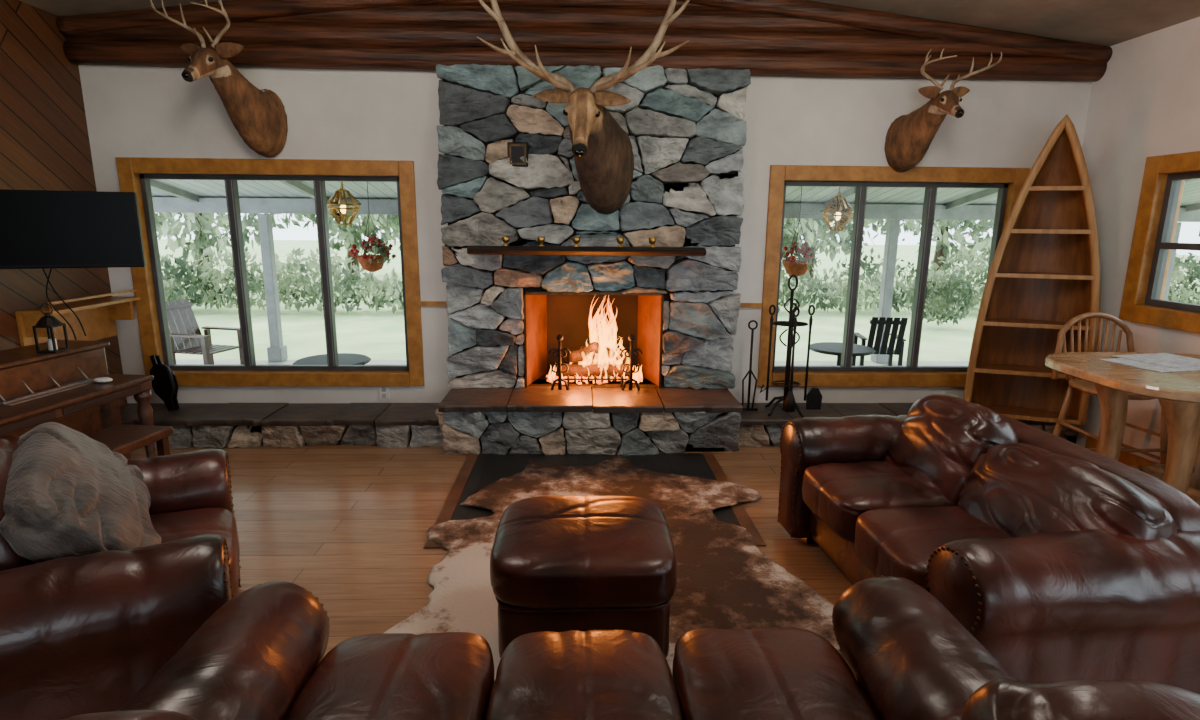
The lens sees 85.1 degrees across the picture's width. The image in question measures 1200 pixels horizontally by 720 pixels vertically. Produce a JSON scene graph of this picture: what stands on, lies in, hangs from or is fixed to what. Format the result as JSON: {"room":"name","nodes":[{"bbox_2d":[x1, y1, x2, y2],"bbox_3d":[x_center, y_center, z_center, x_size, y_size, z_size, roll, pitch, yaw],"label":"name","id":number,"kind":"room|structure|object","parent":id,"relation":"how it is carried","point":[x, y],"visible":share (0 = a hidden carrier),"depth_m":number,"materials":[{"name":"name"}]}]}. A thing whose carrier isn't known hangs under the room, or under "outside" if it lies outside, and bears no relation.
{"room":"living room","nodes":[
{"label":"living room","id":0,"kind":"room"},
{"bbox_2d":[0,0,126,406],"bbox_3d":[-3.483,-0.309,0.838,0.150,3.300,7.980,0,12,-2],"label":"wall","id":1,"kind":"structure","parent":0,"point":[45,144],"depth_m":4.09,"materials":[{"name":"brown wood"}]},
{"bbox_2d":[15,289,140,346],"bbox_3d":[-3.410,-0.263,4.335,0.220,0.335,0.800,0,12,-2],"label":"wall shelf","id":2,"kind":"object","parent":1,"relation":"attached to","point":[98,316],"visible":0.79,"depth_m":4.38,"materials":[{"name":"brown wood"}]},
{"bbox_2d":[130,444,852,660],"bbox_3d":[0.081,1.363,1.301,7.310,0.100,7.980,0,12,-2],"label":"floor","id":3,"kind":"structure","parent":0,"point":[348,525],"depth_m":3.45,"materials":[{"name":"brown wood"}]},
{"bbox_2d":[0,340,155,456],"bbox_3d":[-3.052,0.416,3.413,0.600,0.830,1.245,2,12,6],"label":"piano","id":4,"kind":"object","parent":3,"relation":"on","point":[92,408],"visible":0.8,"depth_m":3.61,"materials":[{"name":"brown wood"}]},
{"bbox_2d":[0,367,94,405],"bbox_3d":[-2.978,0.117,3.508,0.140,0.114,0.520,2,12,6],"label":"rack","id":5,"kind":"object","parent":4,"relation":"on","point":[43,393],"visible":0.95,"depth_m":3.48,"materials":[{"name":"wood"}]},
{"bbox_2d":[32,303,69,352],"bbox_3d":[-3.005,-0.177,3.569,0.120,0.268,0.120,0,12,-2],"label":"candle lantern","id":6,"kind":"object","parent":4,"relation":"on","point":[49,322],"visible":1,"depth_m":3.55,"materials":[{"name":"metal"}]},
{"bbox_2d":[47,339,57,349],"bbox_3d":[-3.006,-0.087,3.588,0.040,0.060,0.040,0,12,-2],"label":"candle","id":7,"kind":"object","parent":6,"relation":"on","point":[49,341],"depth_m":3.57,"materials":[{"name":"white wax"}]},
{"bbox_2d":[0,189,145,339],"bbox_3d":[-3.087,-0.531,3.755,0.810,0.856,0.083,-4,13,-22],"label":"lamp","id":8,"kind":"object","parent":4,"relation":"on","point":[40,229],"visible":1,"depth_m":3.70,"materials":[{"name":"black fabric"}]},
{"bbox_2d":[93,377,112,382],"bbox_3d":[-2.841,0.114,3.738,0.100,0.030,0.062,0,12,-2],"label":"computer mouse","id":9,"kind":"object","parent":4,"relation":"on","point":[101,379],"visible":1,"depth_m":3.72,"materials":[{"name":"white plastic"}]},
{"bbox_2d":[0,436,240,719],"bbox_3d":[-1.720,0.671,2.156,0.916,0.871,1.167,-6,13,-28],"label":"leather armchair","id":10,"kind":"object","parent":3,"relation":"on","point":[80,636],"visible":0.7,"depth_m":1.79,"materials":[{"name":"brown leather"}]},
{"bbox_2d":[0,436,31,570],"bbox_3d":[-1.880,0.519,2.036,0.310,0.532,0.632,-19,19,-25],"label":"cushion","id":11,"kind":"object","parent":10,"relation":"on","point":[10,556],"depth_m":1.87,"materials":[{"name":"brown leather"}]},
{"bbox_2d":[0,423,158,563],"bbox_3d":[-1.718,0.467,2.162,0.394,0.463,0.707,-8,14,-35],"label":"throw pillow","id":12,"kind":"object","parent":10,"relation":"on","point":[66,495],"visible":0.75,"depth_m":1.98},
{"bbox_2d":[153,508,239,597],"bbox_3d":[-1.593,0.717,2.239,0.622,0.230,0.582,-6,13,-28],"label":"seat cushion","id":13,"kind":"object","parent":10,"relation":"on","point":[171,524],"depth_m":2.35,"materials":[{"name":"brown leather"}]},
{"bbox_2d":[82,424,172,459],"bbox_3d":[-2.526,0.654,3.227,0.320,0.450,0.800,2,12,6],"label":"wooden bench","id":14,"kind":"object","parent":3,"relation":"on","point":[122,439],"visible":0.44,"depth_m":3.42,"materials":[{"name":"brown wood"}]},
{"bbox_2d":[119,403,442,448],"bbox_3d":[-2.320,0.473,4.723,2.444,0.210,0.484,0,12,-2],"label":"stone bench","id":15,"kind":"object","parent":3,"relation":"on","point":[198,425],"visible":0.8,"depth_m":4.56,"materials":[{"name":"stone"}]},
{"bbox_2d":[150,355,179,410],"bbox_3d":[-3.144,0.166,4.720,0.224,0.405,0.113,4,12,18],"label":"fireplace bellows","id":16,"kind":"object","parent":15,"relation":"on","point":[164,383],"visible":1,"depth_m":4.69,"materials":[{"name":"black leather"}]},
{"bbox_2d":[435,64,750,455],"bbox_3d":[-0.054,-0.935,4.698,2.147,3.400,1.222,0,12,-2],"label":"stone fireplace","id":17,"kind":"object","parent":3,"relation":"on","point":[666,314],"visible":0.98,"depth_m":4.57,"materials":[{"name":"stone"}]},
{"bbox_2d":[502,236,509,245],"bbox_3d":[-0.641,-0.808,4.451,0.056,0.065,0.055,0,12,-2],"label":"candle holder","id":18,"kind":"object","parent":17,"relation":"on","point":[505,239],"visible":1,"depth_m":4.43,"materials":[{"name":"gold metal"}]},
{"bbox_2d":[507,142,528,166],"bbox_3d":[-0.560,-1.401,4.464,0.140,0.160,0.056,0,12,-2],"label":"wall plaque","id":19,"kind":"object","parent":17,"relation":"attached to","point":[515,150],"visible":0.94,"depth_m":4.44,"materials":[{"name":"brown wood"}]},
{"bbox_2d":[537,237,544,246],"bbox_3d":[-0.401,-0.808,4.459,0.056,0.065,0.055,0,12,-2],"label":"candle holder","id":20,"kind":"object","parent":17,"relation":"on","point":[541,240],"visible":1,"depth_m":4.44,"materials":[{"name":"gold metal"}]},
{"bbox_2d":[572,237,579,246],"bbox_3d":[-0.161,-0.807,4.467,0.056,0.065,0.055,0,12,-2],"label":"candle holder","id":21,"kind":"object","parent":17,"relation":"on","point":[576,240],"visible":1,"depth_m":4.45,"materials":[{"name":"gold metal"}]},
{"bbox_2d":[477,0,689,214],"bbox_3d":[-0.107,-1.662,4.104,1.285,1.458,0.824,0,12,-2],"label":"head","id":22,"kind":"object","parent":17,"relation":"attached to","point":[602,151],"visible":1,"depth_m":3.99},
{"bbox_2d":[467,246,705,255],"bbox_3d":[-0.097,-0.753,4.511,1.631,0.060,0.253,0,12,-2],"label":"mantel shelf","id":23,"kind":"object","parent":17,"relation":"attached to","point":[485,250],"depth_m":4.42,"materials":[{"name":"brown wood"}]},
{"bbox_2d":[616,237,623,246],"bbox_3d":[0.139,-0.807,4.476,0.056,0.065,0.055,0,12,-2],"label":"candle holder","id":24,"kind":"object","parent":17,"relation":"on","point":[620,240],"visible":1,"depth_m":4.46,"materials":[{"name":"gold metal"}]},
{"bbox_2d":[648,238,655,246],"bbox_3d":[0.359,-0.806,4.483,0.056,0.065,0.055,0,12,-2],"label":"candle holder","id":25,"kind":"object","parent":17,"relation":"on","point":[652,241],"visible":1,"depth_m":4.46,"materials":[{"name":"gold metal"}]},
{"bbox_2d":[423,453,765,548],"bbox_3d":[-0.039,0.775,3.832,1.670,0.008,1.320,0,12,-2],"label":"trim","id":26,"kind":"structure","parent":3,"relation":"on","point":[450,504],"depth_m":3.67,"materials":[{"name":"brown wood"}]},
{"bbox_2d":[450,453,741,526],"bbox_3d":[-0.040,0.770,3.866,1.530,0.004,1.250,0,12,-2],"label":"rug","id":27,"kind":"object","parent":3,"relation":"on","point":[487,469],"visible":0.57,"depth_m":4.24,"materials":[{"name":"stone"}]},
{"bbox_2d":[384,455,841,676],"bbox_3d":[0.036,0.882,3.260,1.934,0.024,2.397,0,12,-2],"label":"cowhide rug","id":28,"kind":"object","parent":3,"relation":"on","point":[724,580],"visible":0.49,"depth_m":2.99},
{"bbox_2d":[490,495,676,657],"bbox_3d":[-0.062,0.812,2.478,0.669,0.460,0.625,0,12,-2],"label":"leather ottoman","id":29,"kind":"object","parent":28,"relation":"on","point":[568,563],"visible":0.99,"depth_m":2.21,"materials":[{"name":"brown leather"}]},
{"bbox_2d":[490,495,676,608],"bbox_3d":[-0.061,0.693,2.453,0.667,0.217,0.623,0,12,-2],"label":"cushion","id":30,"kind":"object","parent":29,"relation":"on","point":[550,551],"depth_m":2.21,"materials":[{"name":"brown leather"}]},
{"bbox_2d":[84,576,1199,719],"bbox_3d":[-0.007,0.871,1.303,2.023,0.860,1.090,0,12,-2],"label":"leather sofa","id":31,"kind":"object","parent":3,"relation":"on","point":[905,656],"visible":1,"depth_m":1.53,"materials":[{"name":"brown leather"}]},
{"bbox_2d":[84,709,189,719],"bbox_3d":[-0.775,0.693,0.926,0.461,0.367,0.221,-2,20,-12],"label":"cushion","id":32,"kind":"object","parent":31,"relation":"on","point":[140,714],"depth_m":0.95,"materials":[{"name":"brown leather"}]},
{"bbox_2d":[283,632,494,719],"bbox_3d":[-0.493,0.898,1.431,0.461,0.232,0.821,0,12,-2],"label":"seat cushion","id":33,"kind":"object","parent":31,"relation":"on","point":[443,675],"depth_m":1.57,"materials":[{"name":"brown leather"}]},
{"bbox_2d":[486,630,682,719],"bbox_3d":[-0.034,0.900,1.446,0.465,0.233,0.820,0,12,-2],"label":"seat cushion","id":34,"kind":"object","parent":31,"relation":"on","point":[590,674],"depth_m":1.58,"materials":[{"name":"brown leather"}]},
{"bbox_2d":[673,628,880,719],"bbox_3d":[0.424,0.901,1.460,0.462,0.233,0.820,0,12,-2],"label":"seat cushion","id":35,"kind":"object","parent":31,"relation":"on","point":[719,673],"depth_m":1.59,"materials":[{"name":"brown leather"}]},
{"bbox_2d":[961,675,1199,719],"bbox_3d":[0.802,0.685,1.040,0.422,0.371,0.227,3,20,10],"label":"cushion","id":36,"kind":"object","parent":31,"relation":"on","point":[1047,697],"depth_m":1.00,"materials":[{"name":"brown leather"}]},
{"bbox_2d":[737,403,1078,446],"bbox_3d":[2.220,0.483,4.867,2.519,0.210,0.485,0,12,-2],"label":"stone bench","id":37,"kind":"object","parent":3,"relation":"on","point":[757,429],"visible":0.17,"depth_m":4.74,"materials":[{"name":"stone"}]},
{"bbox_2d":[742,320,757,410],"bbox_3d":[1.105,0.045,4.758,0.127,0.677,0.037,0,12,-2],"label":"tongs","id":38,"kind":"object","parent":37,"relation":"on","point":[750,371],"visible":0.94,"depth_m":4.79,"materials":[{"name":"black metal"}]},
{"bbox_2d":[765,274,807,417],"bbox_3d":[1.351,-0.106,4.682,0.255,1.007,0.255,2,12,9],"label":"stand","id":39,"kind":"object","parent":37,"relation":"on","point":[790,323],"visible":0.93,"depth_m":4.67,"materials":[{"name":"metal"}]},
{"bbox_2d":[760,304,775,400],"bbox_3d":[1.198,-0.049,4.669,0.080,0.700,0.028,0,12,-2],"label":"poker","id":40,"kind":"object","parent":39,"relation":"attached to","point":[772,305],"visible":1,"depth_m":4.66,"materials":[{"name":"metal"}]},
{"bbox_2d":[783,306,799,411],"bbox_3d":[1.354,-0.006,4.591,0.083,0.750,0.083,5,13,20],"label":"brush","id":41,"kind":"object","parent":39,"relation":"hanging from","point":[789,403],"visible":1,"depth_m":4.62,"materials":[{"name":"metal"}]},
{"bbox_2d":[787,303,796,393],"bbox_3d":[1.403,-0.064,4.795,0.062,0.720,0.028,0,12,-2],"label":"tongs","id":42,"kind":"object","parent":39,"relation":"hanging from","point":[795,304],"visible":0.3,"depth_m":4.79,"materials":[{"name":"metal"}]},
{"bbox_2d":[804,305,814,400],"bbox_3d":[1.491,-0.049,4.678,0.049,0.700,0.027,4,12,16],"label":"shovel","id":43,"kind":"object","parent":39,"relation":"hanging from","point":[810,306],"visible":1,"depth_m":4.66,"materials":[{"name":"metal"}]},
{"bbox_2d":[963,114,1099,425],"bbox_3d":[3.056,-0.607,4.567,0.772,2.066,0.288,4,12,18],"label":"bookshelf","id":44,"kind":"object","parent":37,"relation":"on","point":[1044,273],"visible":0.89,"depth_m":4.60,"materials":[{"name":"brown wood"}]},
{"bbox_2d":[777,393,1199,694],"bbox_3d":[1.452,0.624,2.647,0.969,0.816,1.601,-1,12,-6],"label":"leather loveseat","id":45,"kind":"object","parent":3,"relation":"on","point":[1059,556],"visible":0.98,"depth_m":2.15,"materials":[{"name":"brown leather"}]},
{"bbox_2d":[802,461,954,540],"bbox_3d":[1.279,0.610,2.885,0.665,0.228,0.501,-1,12,-6],"label":"seat cushion","id":46,"kind":"object","parent":45,"relation":"on","point":[837,492],"depth_m":2.75,"materials":[{"name":"brown leather"}]},
{"bbox_2d":[854,506,1008,590],"bbox_3d":[1.331,0.714,2.397,0.662,0.230,0.501,-1,12,-6],"label":"seat cushion","id":47,"kind":"object","parent":45,"relation":"on","point":[899,541],"depth_m":2.38,"materials":[{"name":"brown leather"}]},
{"bbox_2d":[884,393,1017,501],"bbox_3d":[1.531,0.418,2.889,0.291,0.508,0.544,23,8,-12],"label":"cushion","id":48,"kind":"object","parent":45,"relation":"on","point":[937,444],"depth_m":2.75,"materials":[{"name":"brown leather"}]},
{"bbox_2d":[955,443,1176,538],"bbox_3d":[1.607,0.562,2.325,0.281,0.462,0.694,22,6,-16],"label":"cushion","id":49,"kind":"object","parent":45,"relation":"on","point":[1008,489],"depth_m":2.24,"materials":[{"name":"brown leather"}]},
{"bbox_2d":[1051,312,1167,463],"bbox_3d":[3.114,0.250,3.981,0.536,1.034,0.485,0,12,-4],"label":"chair","id":50,"kind":"object","parent":3,"relation":"on","point":[1087,387],"visible":0.48,"depth_m":4.09,"materials":[{"name":"brown wood"}]},
{"bbox_2d":[1045,352,1199,504],"bbox_3d":[2.837,0.483,3.237,1.060,0.886,0.920,0,12,-2],"label":"table","id":51,"kind":"object","parent":3,"relation":"on","point":[1177,393],"visible":0.59,"depth_m":3.04,"materials":[{"name":"brown wood"}]},
{"bbox_2d":[1100,353,1199,372],"bbox_3d":[2.850,0.010,3.309,0.500,0.008,0.350,-2,12,-14],"label":"newspaper","id":52,"kind":"object","parent":51,"relation":"on","point":[1158,362],"visible":1,"depth_m":3.30,"materials":[{"name":"paper"}]},
{"bbox_2d":[78,65,1091,403],"bbox_3d":[-0.025,-1.106,4.781,7.010,3.300,0.150,0,12,-2],"label":"wall","id":53,"kind":"structure","parent":0,"point":[131,111],"depth_m":4.62,"materials":[{"name":"paint"}]},
{"bbox_2d":[150,0,287,157],"bbox_3d":[-2.400,-1.773,4.159,0.429,0.875,0.713,2,12,9],"label":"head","id":54,"kind":"object","parent":53,"relation":"attached to","point":[259,117],"visible":1,"depth_m":4.18},
{"bbox_2d":[56,0,462,35],"bbox_3d":[-1.773,-2.348,4.296,3.492,0.469,0.138,0,12,-2],"label":"log","id":55,"kind":"object","parent":53,"relation":"attached to","point":[236,10],"visible":0.91,"depth_m":4.24,"materials":[{"name":"brown wood"}]},
{"bbox_2d":[116,157,424,386],"bbox_3d":[-2.338,-0.619,4.798,2.040,1.630,0.195,0,12,-2],"label":"window frame","id":56,"kind":"structure","parent":53,"relation":"attached to","point":[129,169],"depth_m":4.71,"materials":[{"name":"brown wood"}]},
{"bbox_2d":[139,174,408,370],"bbox_3d":[-2.338,-0.619,4.798,1.830,1.420,0.076,0,12,-2],"label":"window","id":57,"kind":"structure","parent":53,"relation":"in","point":[144,178],"depth_m":4.77,"materials":[{"name":"plastic"}]},
{"bbox_2d":[378,387,389,399],"bbox_3d":[-1.629,0.246,4.932,0.080,0.115,0.012,0,12,-2],"label":"wall outlet","id":58,"kind":"object","parent":53,"relation":"attached to","point":[384,393],"visible":1,"depth_m":4.93,"materials":[{"name":"white plastic"}]},
{"bbox_2d":[382,387,385,397],"bbox_3d":[-1.629,0.247,4.928,0.030,0.085,0.004,0,12,-2],"label":"socket","id":59,"kind":"object","parent":58,"relation":"attached to","point":[383,388],"depth_m":4.93,"materials":[{"name":"plastic"}]},
{"bbox_2d":[420,301,445,305],"bbox_3d":[-1.218,-0.413,4.802,0.210,0.035,0.020,0,12,-2],"label":"trim","id":60,"kind":"structure","parent":53,"relation":"attached to","point":[422,303],"depth_m":4.79,"materials":[{"name":"brown wood"}]},
{"bbox_2d":[63,40,1106,81],"bbox_3d":[-0.013,-2.042,4.466,7.011,0.164,0.167,0,12,-2],"label":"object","id":61,"kind":"structure","parent":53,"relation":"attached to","point":[77,52],"depth_m":4.40,"materials":[{"name":"brown wood"}]},
{"bbox_2d":[64,21,1081,56],"bbox_3d":[-0.112,-2.173,4.438,6.811,0.154,0.164,0,12,-2],"label":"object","id":62,"kind":"structure","parent":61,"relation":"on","point":[239,31],"depth_m":4.37,"materials":[{"name":"brown wood"}]},
{"bbox_2d":[246,4,889,33],"bbox_3d":[-0.241,-2.302,4.407,4.871,0.144,0.148,0,12,-2],"label":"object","id":63,"kind":"structure","parent":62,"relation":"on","point":[524,16],"depth_m":4.35,"materials":[{"name":"brown wood"}]},
{"bbox_2d":[431,0,733,10],"bbox_3d":[-0.150,-2.424,4.382,2.571,0.136,0.137,0,12,-2],"label":"log","id":64,"kind":"object","parent":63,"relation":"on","point":[633,4],"visible":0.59,"depth_m":4.35,"materials":[{"name":"brown wood"}]},
{"bbox_2d":[740,303,761,307],"bbox_3d":[1.106,-0.408,4.877,0.200,0.035,0.020,0,12,-2],"label":"trim","id":65,"kind":"structure","parent":53,"relation":"attached to","point":[742,305],"depth_m":4.87,"materials":[{"name":"brown wood"}]},
{"bbox_2d":[772,181,1007,371],"bbox_3d":[2.155,-0.609,4.941,1.680,1.420,0.076,0,12,-2],"label":"window","id":66,"kind":"structure","parent":53,"relation":"in","point":[1002,188],"depth_m":4.90,"materials":[{"name":"plastic"}]},
{"bbox_2d":[757,165,1029,386],"bbox_3d":[2.155,-0.609,4.942,1.890,1.630,0.195,0,12,-2],"label":"window frame","id":67,"kind":"structure","parent":53,"relation":"attached to","point":[1015,178],"depth_m":4.76,"materials":[{"name":"brown wood"}]},
{"bbox_2d":[676,0,1112,62],"bbox_3d":[1.730,-2.308,4.416,3.544,0.537,0.130,0,12,-2],"label":"log","id":68,"kind":"object","parent":53,"relation":"attached to","point":[878,21],"visible":0.95,"depth_m":4.39,"materials":[{"name":"brown wood"}]},
{"bbox_2d":[884,49,1001,171],"bbox_3d":[2.256,-1.623,4.314,0.455,0.699,0.710,1,12,1],"label":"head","id":69,"kind":"object","parent":53,"relation":"attached to","point":[909,137],"visible":1,"depth_m":4.37},
{"bbox_2d":[19,0,1199,45],"bbox_3d":[0.110,-1.644,0.594,7.310,0.584,8.130,0,12,-2],"label":"ceiling","id":70,"kind":"structure","parent":0,"point":[1098,22],"depth_m":4.14,"materials":[{"name":"paint"}]},
{"bbox_2d":[806,387,821,409],"bbox_3d":[1.549,0.279,4.728,0.110,0.160,0.020,0,12,-2],"label":"shovel blade","id":71,"kind":"object","parent":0,"point":[813,398],"depth_m":4.72,"materials":[{"name":"black metal"}]},
{"bbox_2d":[1076,17,1199,463],"bbox_3d":[3.674,-0.293,1.066,0.150,3.300,7.980,0,12,-2],"label":"wall","id":72,"kind":"structure","parent":0,"point":[1146,101],"depth_m":4.28,"materials":[{"name":"paint"}]},
{"bbox_2d":[1085,436,1156,465],"bbox_3d":[3.585,1.339,1.074,0.020,0.100,7.330,0,12,-2],"label":"baseboard","id":73,"kind":"structure","parent":72,"relation":"attached to","point":[1130,459],"depth_m":4.30,"materials":[{"name":"brown wood"}]},
{"bbox_2d":[1119,151,1199,333],"bbox_3d":[3.591,-0.575,3.284,0.195,1.040,2.020,0,12,-2],"label":"window frame","id":74,"kind":"structure","parent":72,"relation":"attached to","point":[1157,169],"depth_m":4.15,"materials":[{"name":"brown wood"}]},
{"bbox_2d":[1144,171,1199,312],"bbox_3d":[3.593,-0.575,3.284,0.070,0.820,1.800,0,12,-2],"label":"window","id":75,"kind":"structure","parent":72,"relation":"in","point":[1163,244],"depth_m":4.10,"materials":[{"name":"plastic"}]},
{"label":"outside","id":76,"kind":"structure","parent":0,"visible":0},
{"bbox_2d":[158,239,1199,360],"bbox_3d":[-0.632,-2.349,19.933,80.000,0.100,80.000,0,12,-2],"label":"lawn","id":77,"kind":"structure","parent":76,"point":[379,335],"depth_m":11.53,"materials":[{"name":"green plant"}]},
{"bbox_2d":[154,212,299,289],"bbox_3d":[-10.025,-5.280,15.933,5.541,7.112,4.592,0,12,-2],"label":"tree","id":78,"kind":"object","parent":77,"relation":"on","point":[201,223],"visible":0.1,"depth_m":15.55,"materials":[{"name":"green plant"}]},
{"bbox_2d":[290,214,397,279],"bbox_3d":[-7.432,-5.658,19.023,5.244,6.628,4.250,0,12,-2],"label":"tree","id":79,"kind":"object","parent":77,"relation":"on","point":[352,234],"visible":0.14,"depth_m":18.43,"materials":[{"name":"green plant"}]},
{"bbox_2d":[365,214,399,249],"bbox_3d":[-4.693,-4.889,17.244,4.459,5.902,3.657,0,12,-2],"label":"tree","id":80,"kind":"object","parent":77,"relation":"on","point":[391,220],"visible":0.03,"depth_m":16.53,"materials":[{"name":"green plant"}]},
{"bbox_2d":[163,269,975,325],"bbox_3d":[-0.759,-1.120,11.183,14.361,0.995,1.318,0,12,-3],"label":"shrub","id":81,"kind":"object","parent":77,"relation":"on","point":[939,309],"visible":0.29,"depth_m":11.24,"materials":[{"name":"green plant"}]},
{"bbox_2d":[176,359,968,365],"bbox_3d":[-0.209,0.371,6.502,16.000,0.200,2.620,0,12,-2],"label":"patio slab","id":82,"kind":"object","parent":77,"relation":"on","point":[178,361],"depth_m":7.63,"materials":[{"name":"concrete"}]},
{"bbox_2d":[166,299,243,363],"bbox_3d":[-4.030,-0.191,6.599,0.616,0.794,0.527,3,12,13],"label":"patio chair","id":83,"kind":"object","parent":82,"relation":"on","point":[186,325],"visible":0.76,"depth_m":6.61,"materials":[{"name":"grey wood"}]},
{"bbox_2d":[257,214,287,361],"bbox_3d":[-3.738,-0.809,7.436,0.160,1.665,0.170,0,12,-2],"label":"porch post","id":84,"kind":"object","parent":82,"relation":"on","point":[277,352],"visible":1,"depth_m":7.40,"materials":[{"name":"paint"}]},
{"bbox_2d":[293,353,370,364],"bbox_3d":[-2.335,0.199,5.744,0.640,0.410,0.640,0,12,-2],"label":"patio table","id":85,"kind":"object","parent":82,"relation":"on","point":[343,358],"visible":0.29,"depth_m":5.71,"materials":[{"name":"metal"}]},
{"bbox_2d":[810,342,875,365],"bbox_3d":[2.392,0.076,6.532,0.640,0.410,0.640,0,12,-2],"label":"patio table","id":86,"kind":"object","parent":82,"relation":"on","point":[829,348],"visible":0.47,"depth_m":6.43,"materials":[{"name":"metal"}]},
{"bbox_2d":[851,317,907,365],"bbox_3d":[3.016,-0.162,7.055,0.446,0.672,0.522,2,12,8],"label":"patio chair","id":87,"kind":"object","parent":82,"relation":"on","point":[899,348],"visible":0.72,"depth_m":6.86,"materials":[{"name":"wood"}]},
{"bbox_2d":[870,220,899,362],"bbox_3d":[3.359,-0.794,7.663,0.160,1.665,0.170,0,12,-2],"label":"porch post","id":88,"kind":"object","parent":82,"relation":"on","point":[892,228],"visible":0.69,"depth_m":7.58,"materials":[{"name":"paint"}]},
{"bbox_2d":[1163,222,1181,299],"bbox_3d":[6.657,-0.786,7.768,0.160,1.665,0.170,0,12,-2],"label":"porch post","id":89,"kind":"object","parent":82,"relation":"on","point":[1178,226],"visible":0.06,"depth_m":7.64,"materials":[{"name":"paint"}]},
{"bbox_3d":[-7.036,-0.817,7.330,0.160,1.665,0.170,0,12,-2],"label":"porch post","id":90,"kind":"object","parent":82,"relation":"on","visible":0},
{"bbox_2d":[152,197,1199,221],"bbox_3d":[-0.232,-1.700,7.364,16.000,0.159,0.120,0,12,-2],"label":"fascia beam","id":91,"kind":"structure","parent":90,"relation":"on","point":[160,204],"depth_m":7.24,"materials":[{"name":"paint"}]},
{"bbox_2d":[150,179,1199,211],"bbox_3d":[-0.195,-1.710,6.223,14.060,0.550,2.910,0,12,-2],"label":"rafters","id":92,"kind":"object","parent":91,"relation":"on","point":[157,185],"visible":0.02,"depth_m":6.79,"materials":[{"name":"paint"}]},
{"bbox_2d":[151,179,1199,206],"bbox_3d":[-0.196,-1.770,6.262,16.000,0.547,3.010,0,12,-2],"label":"porch roof","id":93,"kind":"structure","parent":92,"relation":"on","point":[1190,195],"depth_m":6.93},
{"bbox_2d":[327,182,360,224],"bbox_3d":[-2.229,-1.453,5.656,0.320,0.554,0.277,0,12,-2],"label":"lantern","id":94,"kind":"object","parent":93,"relation":"hanging from","point":[335,199],"visible":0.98,"depth_m":5.68,"materials":[{"name":"gold glass"}]},
{"bbox_2d":[350,184,395,271],"bbox_3d":[-2.217,-1.308,6.313,0.428,0.909,0.424,-9,15,-39],"label":"hanging flower basket","id":95,"kind":"object","parent":93,"relation":"hanging from","point":[373,262],"visible":1,"depth_m":6.29,"materials":[{"name":"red plant"}]},
{"bbox_2d":[357,255,384,271],"bbox_3d":[-2.223,-0.939,6.378,0.280,0.160,0.280,0,12,-2],"label":"basket","id":96,"kind":"object","parent":95,"relation":"on","point":[375,264],"depth_m":6.29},
{"bbox_2d":[782,187,820,276],"bbox_3d":[1.980,-1.290,6.451,0.406,0.929,0.423,-5,13,-23],"label":"hanging flower basket","id":97,"kind":"object","parent":93,"relation":"hanging from","point":[798,267],"visible":0.92,"depth_m":6.42,"materials":[{"name":"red plant"}]},
{"bbox_2d":[782,260,808,276],"bbox_3d":[1.955,-0.910,6.515,0.280,0.160,0.280,0,12,-2],"label":"basket","id":98,"kind":"object","parent":97,"relation":"on","point":[796,267],"depth_m":6.42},
{"bbox_2d":[821,187,853,230],"bbox_3d":[2.119,-1.434,5.797,0.320,0.574,0.277,0,12,-2],"label":"lantern","id":99,"kind":"object","parent":93,"relation":"hanging from","point":[838,205],"visible":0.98,"depth_m":5.84,"materials":[{"name":"gold glass"}]},
{"bbox_2d":[160,246,1199,313],"bbox_3d":[0.613,-1.625,12.812,34.090,1.400,1.494,0,12,-2],"label":"hedge","id":100,"kind":"object","parent":77,"relation":"on","point":[203,272],"visible":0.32,"depth_m":12.62,"materials":[{"name":"green plant"}]},
{"bbox_2d":[782,218,828,258],"bbox_3d":[4.083,-4.972,17.473,4.723,6.122,3.776,0,12,-2],"label":"tree","id":101,"kind":"object","parent":77,"relation":"on","point":[790,224],"visible":0.03,"depth_m":16.72,"materials":[{"name":"green plant"}]},
{"bbox_2d":[791,218,886,281],"bbox_3d":[6.407,-5.607,19.463,5.271,6.588,4.290,0,12,-2],"label":"tree","id":102,"kind":"object","parent":77,"relation":"on","point":[845,236],"visible":0.06,"depth_m":18.75,"materials":[{"name":"green plant"}]},
{"bbox_2d":[874,219,993,292],"bbox_3d":[8.866,-5.221,16.548,5.405,7.072,4.487,0,12,-2],"label":"tree","id":103,"kind":"object","parent":77,"relation":"on","point":[941,232],"visible":0.09,"depth_m":16.23,"materials":[{"name":"green plant"}]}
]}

